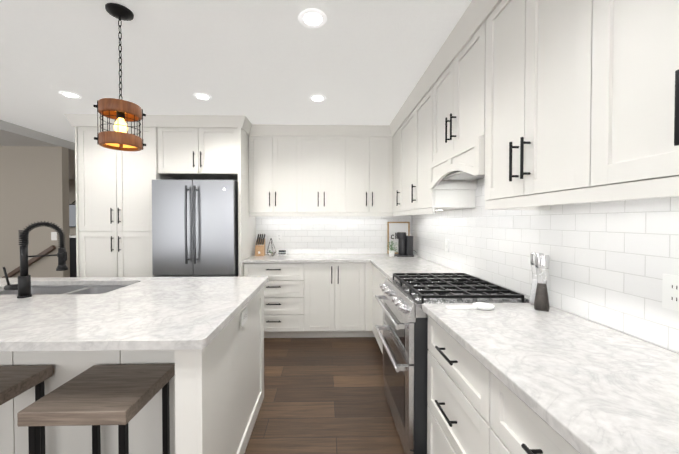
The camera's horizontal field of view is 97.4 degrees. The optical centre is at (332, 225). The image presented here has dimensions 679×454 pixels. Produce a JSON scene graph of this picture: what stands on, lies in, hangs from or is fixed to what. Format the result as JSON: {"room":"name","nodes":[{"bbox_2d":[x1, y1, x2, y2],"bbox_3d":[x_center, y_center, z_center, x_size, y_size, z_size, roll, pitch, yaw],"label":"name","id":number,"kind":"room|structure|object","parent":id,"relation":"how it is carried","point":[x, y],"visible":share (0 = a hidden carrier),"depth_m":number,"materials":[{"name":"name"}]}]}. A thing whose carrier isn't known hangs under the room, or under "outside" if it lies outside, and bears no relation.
{"room":"kitchen","nodes":[
{"label":"kitchen","id":0,"kind":"room"},
{"bbox_2d":[0,146,69,277],"bbox_3d":[-6.436,0.100,4.229,5.200,2.440,0.110,0,1,-1],"label":"wall","id":1,"kind":"structure","parent":0,"point":[34,183],"depth_m":4.22,"materials":[{"name":"beige paint"}]},
{"bbox_2d":[2,245,55,277],"bbox_3d":[-4.825,0.884,4.187,1.828,1.212,0.045,0,1,-1],"label":"wall-mounted handrail","id":2,"kind":"object","parent":1,"relation":"attached to","point":[32,260],"visible":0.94,"depth_m":4.17,"materials":[{"name":"brown wood"}]},
{"bbox_2d":[51,232,56,239],"bbox_3d":[-3.955,0.150,4.229,0.075,0.118,0.010,0,1,-1],"label":"light switch","id":3,"kind":"object","parent":1,"relation":"attached to","point":[53,235],"visible":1,"depth_m":4.23,"materials":[{"name":"white plastic"}]},
{"bbox_2d":[69,180,75,234],"bbox_3d":[-5.620,-0.006,7.714,7.000,2.550,0.120,0,1,-1],"label":"wall","id":4,"kind":"structure","parent":0,"point":[72,197],"depth_m":7.61,"materials":[{"name":"beige"}]},
{"bbox_2d":[69,200,75,226],"bbox_3d":[-6.417,-0.432,7.601,0.840,0.944,0.045,0,1,-1],"label":"mirror","id":5,"kind":"object","parent":4,"relation":"attached to","point":[72,214],"visible":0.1,"depth_m":7.58,"materials":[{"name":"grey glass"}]},
{"bbox_2d":[159,125,248,180],"bbox_3d":[-1.521,-0.857,3.680,0.910,0.530,0.642,0,1,-1],"label":"upper cabinet","id":6,"kind":"object","parent":0,"relation":"attached to","point":[185,153],"depth_m":3.37,"materials":[{"name":"white paint"}]},
{"bbox_2d":[0,0,471,179],"bbox_3d":[-3.709,-1.220,3.130,10.600,0.230,13.500,0,1,-1],"label":"ceiling","id":7,"kind":"structure","parent":0,"point":[360,62],"depth_m":2.15,"materials":[{"name":"grey paint"}]},
{"bbox_2d":[59,91,81,98],"bbox_3d":[-2.419,-1.205,2.752,0.164,0.005,0.164,0,1,-1],"label":"recessed light","id":8,"kind":"object","parent":7,"relation":"in","point":[70,94],"visible":0.98,"depth_m":2.74,"materials":[{"name":"white"}]},
{"bbox_2d":[93,3,145,150],"bbox_3d":[-1.182,-0.815,1.662,0.203,0.753,0.200,0,1,-1],"label":"pendant light","id":9,"kind":"object","parent":7,"relation":"hanging from","point":[122,113],"visible":1,"depth_m":1.64,"materials":[{"name":"brown wood"}]},
{"bbox_2d":[64,114,247,131],"bbox_3d":[-1.940,-1.156,3.293,1.961,0.118,0.062,0,1,-1],"label":"crown molding","id":10,"kind":"structure","parent":7,"relation":"attached to","point":[76,120],"depth_m":3.29,"materials":[{"name":"white paint"}]},
{"bbox_2d":[193,93,211,99],"bbox_3d":[-1.215,-1.206,2.791,0.164,0.005,0.164,0,1,-1],"label":"recessed light","id":11,"kind":"object","parent":7,"relation":"in","point":[201,96],"visible":1,"depth_m":2.78,"materials":[{"name":"white"}]},
{"bbox_2d":[299,8,326,27],"bbox_3d":[-0.114,-1.190,1.717,0.164,0.005,0.164,0,1,-1],"label":"recessed light","id":12,"kind":"object","parent":7,"relation":"in","point":[312,18],"visible":1,"depth_m":1.71,"materials":[{"name":"white"}]},
{"bbox_2d":[246,124,387,136],"bbox_3d":[-0.178,-1.161,3.635,1.701,0.118,0.062,0,1,-1],"label":"crown molding","id":13,"kind":"structure","parent":7,"relation":"attached to","point":[253,129],"depth_m":3.63,"materials":[{"name":"white paint"}]},
{"bbox_2d":[309,94,325,101],"bbox_3d":[-0.140,-1.206,2.827,0.164,0.005,0.164,0,1,-1],"label":"recessed light","id":14,"kind":"object","parent":7,"relation":"in","point":[317,98],"visible":1,"depth_m":2.83,"materials":[{"name":"white"}]},
{"bbox_2d":[388,0,501,136],"bbox_3d":[0.802,-1.111,0.190,0.062,0.118,6.999,0,1,-1],"label":"crown molding","id":15,"kind":"structure","parent":7,"relation":"attached to","point":[474,17],"depth_m":1.95,"materials":[{"name":"white paint"}]},
{"bbox_2d":[244,337,404,453],"bbox_3d":[-3.709,1.365,3.168,10.600,0.060,13.500,0,1,-1],"label":"floor","id":16,"kind":"structure","parent":0,"point":[324,395],"depth_m":2.29,"materials":[{"name":"brown wood"}]},
{"bbox_2d":[0,366,51,453],"bbox_3d":[-1.601,1.032,1.306,0.405,0.660,0.375,0,1,-1],"label":"stool","id":17,"kind":"object","parent":16,"relation":"on","point":[15,381],"visible":0.9,"depth_m":1.41,"materials":[{"name":"brown wood"}]},
{"bbox_2d":[69,235,76,276],"bbox_3d":[-6.413,0.763,7.433,1.300,1.020,0.415,0,1,-1],"label":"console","id":18,"kind":"object","parent":16,"relation":"on","point":[73,265],"visible":0.04,"depth_m":7.25,"materials":[{"name":"black"}]},
{"bbox_2d":[17,364,174,453],"bbox_3d":[-0.992,1.032,1.321,0.406,0.660,0.375,0,1,-1],"label":"stool","id":19,"kind":"object","parent":16,"relation":"on","point":[97,396],"visible":0.92,"depth_m":1.23,"materials":[{"name":"brown wood"}]},
{"bbox_2d":[75,127,174,276],"bbox_3d":[-2.421,0.103,3.657,0.889,2.450,0.672,0,1,-1],"label":"tall cabinet","id":20,"kind":"object","parent":16,"relation":"on","point":[113,213],"depth_m":3.35,"materials":[{"name":"white paint"}]},
{"bbox_2d":[0,289,263,453],"bbox_3d":[-1.798,0.904,1.722,2.550,0.904,1.170,0,1,-1],"label":"kitchen island","id":21,"kind":"object","parent":16,"relation":"on","point":[216,393],"depth_m":1.52,"materials":[{"name":"paint"}]},
{"bbox_2d":[0,277,267,352],"bbox_3d":[-1.783,0.434,1.713,2.580,0.035,1.276,0,1,-1],"label":"island countertop","id":22,"kind":"structure","parent":21,"relation":"on","point":[146,314],"depth_m":1.44,"materials":[{"name":"white stone"}]},
{"bbox_2d":[2,221,67,297],"bbox_3d":[-1.776,0.193,1.781,0.279,0.444,0.157,0,1,-1],"label":"faucet","id":23,"kind":"object","parent":22,"relation":"on","point":[23,286],"visible":1,"depth_m":1.73,"materials":[{"name":"black metal"}]},
{"bbox_2d":[0,285,119,292],"bbox_3d":[-1.825,0.544,2.006,0.890,0.217,0.457,0,1,-1],"label":"sink","id":24,"kind":"object","parent":22,"relation":"in","point":[34,288],"depth_m":2.20,"materials":[{"name":"grey metal"}]},
{"bbox_2d":[241,306,247,326],"bbox_3d":[-0.520,0.536,1.757,0.008,0.082,0.130,0,1,-1],"label":"outlet","id":25,"kind":"object","parent":21,"relation":"attached to","point":[244,315],"visible":1,"depth_m":1.75,"materials":[{"name":"white plastic"}]},
{"bbox_2d":[152,180,237,276],"bbox_3d":[-1.516,0.407,3.547,0.873,1.815,0.800,0,1,-1],"label":"fridge","id":26,"kind":"object","parent":16,"relation":"on","point":[194,228],"visible":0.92,"depth_m":3.22,"materials":[{"name":"grey metal"}]},
{"bbox_2d":[244,263,311,337],"bbox_3d":[-0.648,0.874,3.741,0.760,0.904,0.612,0,1,-1],"label":"base cabinet","id":27,"kind":"object","parent":16,"relation":"on","point":[288,288],"depth_m":3.44,"materials":[{"name":"white paint"}]},
{"bbox_2d":[312,263,367,337],"bbox_3d":[0.017,0.874,3.757,0.699,0.904,0.612,0,1,-1],"label":"base cabinet","id":28,"kind":"object","parent":16,"relation":"on","point":[339,290],"depth_m":3.46,"materials":[{"name":"white paint"}]},
{"bbox_2d":[243,254,421,262],"bbox_3d":[0.031,0.404,3.736,2.121,0.034,0.643,0,1,-1],"label":"countertop","id":29,"kind":"structure","parent":28,"relation":"on","point":[288,258],"depth_m":3.54,"materials":[{"name":"stone"}]},
{"bbox_2d":[255,234,264,255],"bbox_3d":[-0.930,0.248,3.851,0.110,0.273,0.157,0,1,-1],"label":"knife block","id":30,"kind":"object","parent":29,"relation":"on","point":[260,246],"visible":1,"depth_m":3.79,"materials":[{"name":"brown wood"}]},
{"bbox_2d":[267,238,275,255],"bbox_3d":[-0.778,0.268,3.779,0.122,0.236,0.116,0,1,-1],"label":"terrarium","id":31,"kind":"object","parent":29,"relation":"on","point":[269,253],"visible":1,"depth_m":3.75,"materials":[{"name":"black metal"}]},
{"bbox_2d":[278,250,286,254],"bbox_3d":[-0.656,0.349,3.900,0.110,0.072,0.056,0,1,-1],"label":"smart display","id":32,"kind":"object","parent":29,"relation":"on","point":[282,252],"visible":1,"depth_m":3.88,"materials":[{"name":"plastic"}]},
{"bbox_2d":[387,241,397,256],"bbox_3d":[0.745,0.289,3.742,0.147,0.194,0.142,0,1,-1],"label":"plant","id":33,"kind":"object","parent":29,"relation":"on","point":[391,252],"visible":1,"depth_m":3.72,"materials":[{"name":"green plant"}]},
{"bbox_2d":[387,222,409,253],"bbox_3d":[0.896,0.164,4.045,0.300,0.434,0.020,0,1,-1],"label":"sign frame","id":34,"kind":"object","parent":29,"relation":"on","point":[393,228],"visible":0.67,"depth_m":4.04,"materials":[{"name":"brown wood"}]},
{"bbox_2d":[394,232,416,256],"bbox_3d":[0.977,0.235,3.815,0.340,0.300,0.200,0,1,-1],"label":"coffee maker","id":35,"kind":"object","parent":29,"relation":"on","point":[405,245],"visible":0.9,"depth_m":3.77,"materials":[{"name":"grey plastic"}]},
{"bbox_2d":[372,264,379,346],"bbox_3d":[0.789,0.883,3.165,0.632,0.904,0.610,0,1,-1],"label":"base cabinet","id":36,"kind":"object","parent":16,"relation":"on","point":[375,272],"depth_m":3.26,"materials":[{"name":"white paint"}]},
{"bbox_2d":[367,258,461,277],"bbox_3d":[0.778,0.416,2.903,0.667,0.034,1.058,0,1,-1],"label":"countertop","id":37,"kind":"structure","parent":36,"relation":"on","point":[387,266],"depth_m":2.91,"materials":[{"name":"stone"}]},
{"bbox_2d":[380,272,386,353],"bbox_3d":[0.801,0.890,2.651,0.632,0.904,0.538,0,1,-1],"label":"base cabinet","id":38,"kind":"object","parent":16,"relation":"on","point":[382,277],"depth_m":2.91,"materials":[{"name":"white paint"}]},
{"bbox_2d":[375,273,529,453],"bbox_3d":[0.730,0.855,1.997,0.782,0.955,0.750,0,1,-1],"label":"range","id":39,"kind":"object","parent":16,"relation":"on","point":[404,336],"visible":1,"depth_m":1.73,"materials":[{"name":"grey metal"}]},
{"bbox_2d":[427,316,483,453],"bbox_3d":[0.833,0.910,1.313,0.632,0.904,0.610,0,1,-1],"label":"base cabinet","id":40,"kind":"object","parent":16,"relation":"on","point":[475,406],"depth_m":1.29,"materials":[{"name":"white paint"}]},
{"bbox_2d":[422,303,678,453],"bbox_3d":[0.871,0.471,-0.837,0.663,0.034,4.898,0,1,-1],"label":"countertop","id":41,"kind":"structure","parent":40,"relation":"on","point":[580,385],"depth_m":0.88,"materials":[{"name":"stone"}]},
{"bbox_2d":[446,302,494,309],"bbox_3d":[0.698,0.411,1.510,0.241,0.016,0.102,0,1,-1],"label":"spoon rest","id":42,"kind":"object","parent":41,"relation":"on","point":[482,306],"visible":1,"depth_m":1.50,"materials":[{"name":"white ceramic"}]},
{"bbox_2d":[529,253,543,304],"bbox_3d":[1.083,0.281,1.579,0.064,0.272,0.064,0,1,-1],"label":"salt mill","id":43,"kind":"object","parent":41,"relation":"on","point":[534,282],"visible":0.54,"depth_m":1.57,"materials":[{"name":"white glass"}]},
{"bbox_2d":[534,255,549,311],"bbox_3d":[1.041,0.283,1.481,0.064,0.272,0.064,0,1,-1],"label":"pepper mill","id":44,"kind":"object","parent":41,"relation":"on","point":[541,302],"visible":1,"depth_m":1.46,"materials":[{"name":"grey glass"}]},
{"bbox_2d":[484,367,579,453],"bbox_3d":[0.848,0.919,0.704,0.632,0.904,0.610,0,1,-1],"label":"base cabinet","id":45,"kind":"object","parent":16,"relation":"on","point":[510,426],"depth_m":0.88,"materials":[{"name":"white paint"}]},
{"bbox_2d":[419,256,678,353],"bbox_3d":[1.250,0.101,0.373,0.140,2.550,7.710,0,1,-1],"label":"wall","id":46,"kind":"structure","parent":0,"point":[599,323],"depth_m":1.23,"materials":[{"name":"white"}]},
{"bbox_2d":[349,136,392,215],"bbox_3d":[0.429,-0.645,3.870,0.674,0.960,0.362,0,1,-1],"label":"upper cabinet","id":47,"kind":"object","parent":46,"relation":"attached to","point":[370,153],"depth_m":3.70,"materials":[{"name":"white paint"}]},
{"bbox_2d":[389,127,400,211],"bbox_3d":[0.894,-0.640,3.520,0.402,0.960,0.400,0,1,-1],"label":"upper cabinet","id":48,"kind":"object","parent":46,"relation":"attached to","point":[395,141],"depth_m":3.56,"materials":[{"name":"white paint"}]},
{"bbox_2d":[401,117,408,211],"bbox_3d":[0.936,-0.633,3.062,0.342,0.960,0.641,0,1,-1],"label":"upper cabinet","id":49,"kind":"object","parent":46,"relation":"attached to","point":[405,127],"depth_m":3.16,"materials":[{"name":"white paint"}]},
{"bbox_2d":[409,87,474,211],"bbox_3d":[0.948,-0.626,2.565,0.342,0.960,0.592,0,1,-1],"label":"upper cabinet","id":50,"kind":"object","parent":46,"relation":"attached to","point":[422,198],"depth_m":2.55,"materials":[{"name":"white paint"}]},
{"bbox_2d":[429,136,484,189],"bbox_3d":[0.948,-0.378,1.955,0.370,0.202,0.756,0,1,-1],"label":"range hood","id":51,"kind":"object","parent":50,"relation":"attached to","point":[462,167],"visible":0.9,"depth_m":1.96,"materials":[{"name":"white paint"}]},
{"bbox_2d":[433,32,476,160],"bbox_3d":[0.962,-0.790,1.949,0.342,0.615,0.760,0,1,-1],"label":"upper cabinet","id":52,"kind":"object","parent":46,"relation":"attached to","point":[453,91],"depth_m":1.92,"materials":[{"name":"white paint"}]},
{"bbox_2d":[412,178,678,352],"bbox_3d":[1.177,-0.069,0.349,0.006,1.010,7.470,0,1,-1],"label":"backsplash","id":53,"kind":"structure","parent":46,"relation":"attached to","point":[611,263],"depth_m":1.36,"materials":[{"name":"tile"}]},
{"bbox_2d":[445,239,448,251],"bbox_3d":[1.108,0.189,2.887,0.010,0.118,0.075,0,1,-1],"label":"light switch","id":54,"kind":"object","parent":53,"relation":"attached to","point":[446,244],"visible":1,"depth_m":2.87,"materials":[{"name":"white plastic"}]},
{"bbox_2d":[662,274,678,310],"bbox_3d":[1.155,0.227,1.003,0.008,0.118,0.075,0,1,-1],"label":"electrical outlet","id":55,"kind":"object","parent":53,"relation":"attached to","point":[670,292],"visible":1,"depth_m":1.01,"materials":[{"name":"white plastic"}]},
{"bbox_2d":[473,0,620,203],"bbox_3d":[0.979,-0.607,1.258,0.342,0.960,0.752,0,1,-1],"label":"upper cabinet","id":56,"kind":"object","parent":46,"relation":"attached to","point":[557,102],"depth_m":1.25,"materials":[{"name":"white paint"}]},
{"bbox_2d":[565,0,678,195],"bbox_3d":[0.994,-0.598,0.642,0.342,0.960,0.720,0,1,-1],"label":"upper cabinet","id":57,"kind":"object","parent":46,"relation":"attached to","point":[622,118],"depth_m":0.85,"materials":[{"name":"white paint"}]},
{"bbox_3d":[-0.799,0.046,4.110,4.135,2.550,0.140,0,1,-1],"label":"wall","id":58,"kind":"structure","parent":0,"visible":0},
{"bbox_2d":[249,136,304,215],"bbox_3d":[-0.706,-0.645,3.843,0.653,0.960,0.362,0,1,-1],"label":"upper cabinet","id":59,"kind":"object","parent":58,"relation":"attached to","point":[276,163],"depth_m":3.67,"materials":[{"name":"white paint"}]},
{"bbox_2d":[305,136,352,215],"bbox_3d":[-0.144,-0.645,3.856,0.712,0.960,0.362,0,1,-1],"label":"upper cabinet","id":60,"kind":"object","parent":58,"relation":"attached to","point":[328,159],"depth_m":3.68,"materials":[{"name":"white paint"}]},
{"bbox_2d":[256,215,411,253],"bbox_3d":[0.023,0.072,4.056,2.121,0.620,0.006,0,1,-1],"label":"backsplash","id":61,"kind":"structure","parent":58,"relation":"attached to","point":[334,234],"depth_m":4.05,"materials":[{"name":"tile"}]},
{"bbox_2d":[277,233,281,241],"bbox_3d":[-0.719,0.158,4.033,0.075,0.118,0.008,0,1,-1],"label":"electrical outlet","id":62,"kind":"object","parent":61,"relation":"attached to","point":[279,237],"visible":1,"depth_m":4.03,"materials":[{"name":"white plastic"}]}
]}

